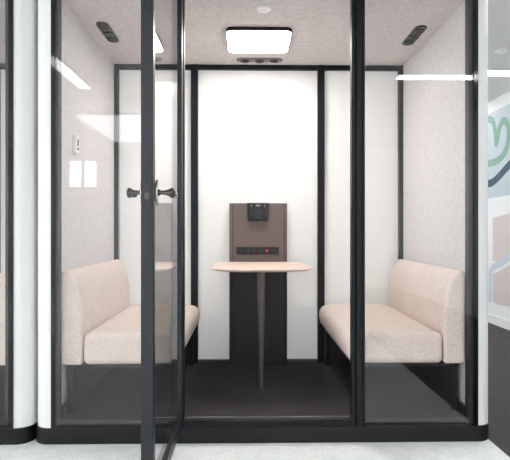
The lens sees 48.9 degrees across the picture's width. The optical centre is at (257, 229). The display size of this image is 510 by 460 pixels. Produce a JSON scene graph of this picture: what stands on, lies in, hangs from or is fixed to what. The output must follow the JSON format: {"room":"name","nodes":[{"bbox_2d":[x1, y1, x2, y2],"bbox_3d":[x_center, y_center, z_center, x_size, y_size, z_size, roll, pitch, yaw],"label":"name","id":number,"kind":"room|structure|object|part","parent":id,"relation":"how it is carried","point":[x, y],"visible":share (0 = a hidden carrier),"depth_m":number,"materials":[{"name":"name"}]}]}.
{"room":"office","nodes":[
{"label":"office","id":0,"kind":"room"},
{"bbox_2d":[0,322,509,459],"bbox_3d":[-1.745,1.080,2.079,8.820,0.100,13.200,0,0,-1],"label":"floor","id":1,"kind":"structure","parent":0,"point":[33,450],"depth_m":2.64,"materials":[{"name":"carpet"}]},
{"bbox_2d":[0,0,37,444],"bbox_3d":[-2.219,-0.100,3.266,2.236,2.260,1.410,0,0,-1],"label":"booth","id":2,"kind":"object","parent":1,"relation":"on","point":[18,18],"visible":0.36,"depth_m":2.71,"materials":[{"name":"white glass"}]},
{"bbox_2d":[0,271,4,367],"bbox_3d":[-1.516,0.558,3.280,0.590,0.718,1.103,0,0,-1],"label":"bench","id":3,"kind":"object","parent":2,"relation":"on","point":[2,274],"visible":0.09,"depth_m":2.73,"materials":[{"name":"beige fabric"}]},
{"bbox_3d":[-1.521,-1.127,3.874,0.513,0.032,0.040,0,0,-1],"label":"rail","id":4,"kind":"part","parent":2,"relation":"part of","materials":[{"name":"black metal"}]},
{"bbox_3d":[-1.521,-0.113,3.883,0.521,2.060,0.001,0,0,-1],"label":"panel","id":5,"kind":"part","parent":2,"relation":"part of","materials":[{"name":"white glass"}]},
{"bbox_3d":[-1.146,-0.106,3.341,0.081,2.114,1.300,0,0,-1],"label":"panel","id":6,"kind":"part","parent":2,"relation":"part of","materials":[{"name":"white paint"}]},
{"bbox_2d":[36,0,488,459],"bbox_3d":[0.029,-0.100,2.929,2.236,2.260,2.166,0,0,-1],"label":"booth","id":7,"kind":"object","parent":1,"relation":"on","point":[374,145],"visible":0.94,"depth_m":3.18,"materials":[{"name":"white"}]},
{"bbox_3d":[-1.046,-0.106,3.342,0.087,2.114,1.300,0,0,-1],"label":"panel","id":8,"kind":"part","parent":7,"relation":"part of","materials":[{"name":"white paint"}]},
{"bbox_2d":[73,135,79,152],"bbox_3d":[-0.961,-0.455,2.979,0.021,0.090,0.060,0,0,-1],"label":"thermostat","id":9,"kind":"object","parent":7,"relation":"attached to","point":[76,139],"visible":1,"depth_m":2.95,"materials":[{"name":"white plastic"}]},
{"bbox_3d":[-0.970,0.892,3.296,0.015,0.050,1.136,0,0,-1],"label":"skirting","id":10,"kind":"part","parent":7,"relation":"part of","materials":[{"name":"black plastic"}]},
{"bbox_2d":[96,22,118,42],"bbox_3d":[-0.862,-1.135,3.236,0.068,0.016,0.320,0,0,-1],"label":"ceiling vent","id":11,"kind":"object","parent":7,"relation":"attached to","point":[104,27],"visible":1,"depth_m":3.21,"materials":[{"name":"grey plastic"}]},
{"bbox_3d":[-0.974,-0.113,3.884,0.028,2.060,0.050,0,0,-1],"label":"post","id":12,"kind":"part","parent":7,"relation":"part of","materials":[{"name":"black"}]},
{"bbox_2d":[61,259,199,413],"bbox_3d":[-0.681,0.558,3.296,0.590,0.718,1.103,0,0,-1],"label":"bench","id":13,"kind":"object","parent":7,"relation":"on","point":[100,331],"visible":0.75,"depth_m":2.82,"materials":[{"name":"beige fabric"}]},
{"bbox_3d":[-0.933,0.797,2.814,0.028,0.239,0.030,0,0,-1],"label":"leg","id":14,"kind":"part","parent":13,"relation":"part of","materials":[{"name":"black metal"}]},
{"bbox_3d":[-0.921,0.430,3.291,0.110,0.463,1.103,0,0,-1],"label":"backrest","id":15,"kind":"part","parent":13,"relation":"part of","materials":[{"name":"beige fabric"}]},
{"bbox_3d":[-0.689,0.670,3.304,0.533,0.020,1.050,0,0,-1],"label":"frame","id":16,"kind":"part","parent":13,"relation":"part of","materials":[{"name":"black"}]},
{"bbox_3d":[-0.702,0.787,3.331,0.497,0.219,0.985,0,0,-1],"label":"panel","id":17,"kind":"part","parent":13,"relation":"part of","materials":[{"name":"black laminate"}]},
{"bbox_3d":[-0.625,0.582,3.297,0.480,0.160,1.103,0,0,-1],"label":"seat","id":18,"kind":"part","parent":13,"relation":"part of","materials":[{"name":"beige fabric"}]},
{"bbox_3d":[-0.446,0.797,3.793,0.028,0.239,0.030,0,0,-1],"label":"leg","id":19,"kind":"part","parent":13,"relation":"part of","materials":[{"name":"black metal"}]},
{"bbox_3d":[-0.420,-0.127,1.960,0.059,0.036,0.140,0,0,-1],"label":"lever handle","id":20,"kind":"part","parent":7,"relation":"part of","materials":[{"name":"black metal"}]},
{"bbox_3d":[-0.364,-0.127,1.846,0.022,0.090,0.003,0,0,-1],"label":"lock plate","id":21,"kind":"part","parent":7,"relation":"part of","materials":[{"name":"black plastic"}]},
{"bbox_3d":[-0.707,-1.127,3.889,0.494,0.032,0.040,0,0,-1],"label":"rail","id":22,"kind":"part","parent":7,"relation":"part of","materials":[{"name":"black metal"}]},
{"bbox_3d":[-0.708,-0.113,3.898,0.502,2.060,0.001,0,0,-1],"label":"panel","id":23,"kind":"part","parent":7,"relation":"part of","materials":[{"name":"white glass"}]},
{"bbox_3d":[-0.340,-0.127,1.902,0.009,0.088,0.048,0,0,-1],"label":"handle plate","id":24,"kind":"part","parent":7,"relation":"part of","materials":[{"name":"silver metal"}]},
{"bbox_3d":[-0.372,-0.102,2.273,0.041,2.067,0.852,0,0,-1],"label":"door","id":25,"kind":"part","parent":7,"relation":"part of","materials":[{"name":"black"}]},
{"bbox_3d":[-0.312,-0.127,1.962,0.059,0.036,0.140,0,0,-1],"label":"lever handle","id":26,"kind":"part","parent":7,"relation":"part of","materials":[{"name":"black metal"}]},
{"bbox_3d":[-0.366,-0.102,2.269,0.008,1.987,0.773,0,0,-1],"label":"door glass","id":27,"kind":"part","parent":7,"relation":"part of","materials":[{"name":"clear glass"}]},
{"bbox_3d":[-0.436,-0.113,3.894,0.048,2.060,0.050,0,0,-1],"label":"post","id":28,"kind":"part","parent":7,"relation":"part of","materials":[{"name":"black metal"}]},
{"bbox_3d":[0.002,-0.113,3.911,0.838,2.060,0.001,0,0,-1],"label":"panel","id":29,"kind":"part","parent":7,"relation":"part of","materials":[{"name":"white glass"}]},
{"bbox_2d":[229,203,286,364],"bbox_3d":[0.004,0.367,3.838,0.393,1.100,0.128,0,0,-1],"label":"wall panel","id":30,"kind":"object","parent":7,"relation":"on","point":[257,231],"visible":0.84,"depth_m":3.81,"materials":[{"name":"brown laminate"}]},
{"bbox_3d":[-0.183,0.024,3.852,0.020,0.412,0.092,0,0,-1],"label":"trim","id":31,"kind":"part","parent":30,"relation":"part of","materials":[{"name":"grey laminate"}]},
{"bbox_3d":[-0.183,0.575,3.852,0.020,0.684,0.092,0,0,-1],"label":"trim","id":32,"kind":"part","parent":30,"relation":"part of","materials":[{"name":"black laminate"}]},
{"bbox_3d":[-0.046,-0.120,3.779,0.020,0.070,0.012,0,0,-1],"label":"clamp arm","id":33,"kind":"part","parent":30,"relation":"part of","materials":[{"name":"black plastic"}]},
{"bbox_3d":[0.005,0.024,3.854,0.350,0.412,0.085,0,0,-1],"label":"panel","id":34,"kind":"part","parent":30,"relation":"part of","materials":[{"name":"brown laminate"}]},
{"bbox_3d":[0.005,0.575,3.855,0.350,0.684,0.083,0,0,-1],"label":"panel","id":35,"kind":"part","parent":30,"relation":"part of","materials":[{"name":"black laminate"}]},
{"bbox_3d":[0.054,-0.120,3.781,0.020,0.070,0.012,0,0,-1],"label":"clamp arm","id":36,"kind":"part","parent":30,"relation":"part of","materials":[{"name":"black plastic"}]},
{"bbox_3d":[0.192,0.024,3.859,0.017,0.412,0.092,0,0,-1],"label":"trim","id":37,"kind":"part","parent":30,"relation":"part of","materials":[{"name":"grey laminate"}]},
{"bbox_3d":[0.192,0.575,3.859,0.017,0.684,0.092,0,0,-1],"label":"trim","id":38,"kind":"part","parent":30,"relation":"part of","materials":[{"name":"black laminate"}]},
{"bbox_3d":[0.003,-1.127,3.902,0.830,0.032,0.040,0,0,-1],"label":"rail","id":39,"kind":"part","parent":7,"relation":"part of","materials":[{"name":"black metal"}]},
{"bbox_3d":[0.003,0.908,3.904,0.830,0.018,0.035,0,0,-1],"label":"rail","id":40,"kind":"part","parent":7,"relation":"part of","materials":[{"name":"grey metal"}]},
{"bbox_2d":[226,27,291,52],"bbox_3d":[0.006,-1.130,3.351,0.378,0.026,0.392,0,0,-1],"label":"ceiling lamp","id":41,"kind":"object","parent":7,"relation":"attached to","point":[239,39],"visible":1,"depth_m":3.29,"materials":[{"name":"white plastic"}]},
{"bbox_2d":[237,58,282,62],"bbox_3d":[0.014,-1.135,3.757,0.310,0.016,0.072,0,0,-1],"label":"ceiling vent","id":42,"kind":"object","parent":7,"relation":"attached to","point":[243,60],"visible":1,"depth_m":3.73,"materials":[{"name":"grey plastic"}]},
{"bbox_2d":[211,262,312,388],"bbox_3d":[0.020,0.566,3.427,0.584,0.702,0.740,0,0,-1],"label":"table","id":43,"kind":"object","parent":7,"relation":"on","point":[260,268],"visible":1,"depth_m":3.21,"materials":[{"name":"brown wood"}]},
{"bbox_3d":[0.020,0.575,3.352,0.040,0.685,0.440,0,0,-1],"label":"leg","id":44,"kind":"part","parent":43,"relation":"part of","materials":[{"name":"grey metal"}]},
{"bbox_2d":[256,5,270,12],"bbox_3d":[0.033,-1.135,2.892,0.077,0.017,0.077,0,0,-1],"label":"ceiling sensor","id":45,"kind":"object","parent":7,"relation":"attached to","point":[261,9],"visible":1,"depth_m":2.87,"materials":[{"name":"white plastic"}]},
{"bbox_3d":[0.441,-0.113,3.910,0.047,2.060,0.050,0,0,-1],"label":"post","id":46,"kind":"part","parent":7,"relation":"part of","materials":[{"name":"black metal"}]},
{"bbox_3d":[0.721,-1.127,3.915,0.513,0.032,0.040,0,0,-1],"label":"rail","id":47,"kind":"part","parent":7,"relation":"part of","materials":[{"name":"black metal"}]},
{"bbox_3d":[0.721,-0.113,3.924,0.521,2.060,0.001,0,0,-1],"label":"panel","id":48,"kind":"part","parent":7,"relation":"part of","materials":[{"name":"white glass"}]},
{"bbox_2d":[319,259,464,410],"bbox_3d":[0.726,0.558,3.321,0.590,0.718,1.103,0,0,-1],"label":"bench","id":49,"kind":"object","parent":7,"relation":"on","point":[422,326],"visible":0.89,"depth_m":2.89,"materials":[{"name":"beige fabric"}]},
{"bbox_3d":[0.472,0.797,3.810,0.028,0.239,0.030,0,0,-1],"label":"leg","id":50,"kind":"part","parent":49,"relation":"part of","materials":[{"name":"black metal"}]},
{"bbox_3d":[0.670,0.582,3.320,0.480,0.160,1.103,0,0,-1],"label":"seat","id":51,"kind":"part","parent":49,"relation":"part of","materials":[{"name":"beige fabric"}]},
{"bbox_3d":[0.745,0.787,3.358,0.497,0.219,0.985,0,0,-1],"label":"panel","id":52,"kind":"part","parent":49,"relation":"part of","materials":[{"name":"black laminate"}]},
{"bbox_3d":[0.734,0.670,3.330,0.533,0.020,1.050,0,0,-1],"label":"frame","id":53,"kind":"part","parent":49,"relation":"part of","materials":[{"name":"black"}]},
{"bbox_3d":[0.966,0.430,3.326,0.110,0.463,1.103,0,0,-1],"label":"backrest","id":54,"kind":"part","parent":49,"relation":"part of","materials":[{"name":"beige fabric"}]},
{"bbox_3d":[0.995,0.797,2.850,0.028,0.239,0.030,0,0,-1],"label":"leg","id":55,"kind":"part","parent":49,"relation":"part of","materials":[{"name":"black metal"}]},
{"bbox_3d":[0.997,-0.113,3.920,0.028,2.060,0.050,0,0,-1],"label":"post","id":56,"kind":"part","parent":7,"relation":"part of","materials":[{"name":"black"}]},
{"bbox_2d":[402,25,426,45],"bbox_3d":[0.918,-1.135,3.288,0.068,0.016,0.320,0,0,-1],"label":"ceiling vent","id":57,"kind":"object","parent":7,"relation":"attached to","point":[419,30],"visible":1,"depth_m":3.26,"materials":[{"name":"grey"}]},
{"bbox_3d":[1.015,0.892,3.332,0.015,0.050,1.136,0,0,-1],"label":"skirting","id":58,"kind":"part","parent":7,"relation":"part of","materials":[{"name":"black plastic"}]},
{"bbox_3d":[1.096,-0.106,3.382,0.081,2.114,1.300,0,0,-1],"label":"panel","id":59,"kind":"part","parent":7,"relation":"part of","materials":[{"name":"white paint"}]},
{"bbox_2d":[488,0,509,101],"bbox_3d":[-1.745,-1.480,2.079,8.820,0.100,13.200,0,0,-1],"label":"ceiling","id":60,"kind":"structure","parent":0,"point":[498,10],"depth_m":4.28,"materials":[{"name":"white paint"}]},
{"bbox_2d":[488,68,509,75],"bbox_3d":[2.266,-1.417,5.043,0.674,0.026,0.164,0,0,-1],"label":"recessed light","id":61,"kind":"object","parent":60,"relation":"in","point":[491,71],"visible":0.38,"depth_m":4.99,"materials":[{"name":"white paint"}]},
{"bbox_2d":[488,71,509,75],"bbox_3d":[2.266,-1.407,5.043,0.650,0.006,0.140,0,0,-1],"label":"diffuser","id":62,"kind":"object","parent":61,"relation":"attached to","point":[490,73],"depth_m":5.03,"materials":[{"name":"white plastic"}]},
{"bbox_2d":[494,48,508,54],"bbox_3d":[1.932,-1.413,4.447,0.109,0.035,0.109,0,0,-1],"label":"smoke detector","id":63,"kind":"object","parent":60,"relation":"attached to","point":[500,51],"visible":1,"depth_m":4.43,"materials":[{"name":"white plastic"}]},
{"bbox_2d":[488,91,509,320],"bbox_3d":[2.714,-0.200,2.161,0.100,2.460,13.200,0,0,-1],"label":"wall","id":64,"kind":"structure","parent":0,"point":[497,206],"depth_m":6.11,"materials":[{"name":"white paint"}]},
{"bbox_2d":[488,104,509,306],"bbox_3d":[2.595,-0.231,5.809,0.004,2.139,3.700,0,0,-1],"label":"wall mural","id":65,"kind":"object","parent":64,"relation":"attached to","point":[498,120],"visible":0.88,"depth_m":5.99,"materials":[{"name":"multicoloured paint"}]},
{"bbox_2d":[488,313,509,329],"bbox_3d":[2.656,0.983,2.160,0.015,0.095,13.200,0,0,-1],"label":"baseboard","id":66,"kind":"structure","parent":64,"relation":"attached to","point":[492,319],"depth_m":5.98,"materials":[{"name":"white paint"}]}
]}

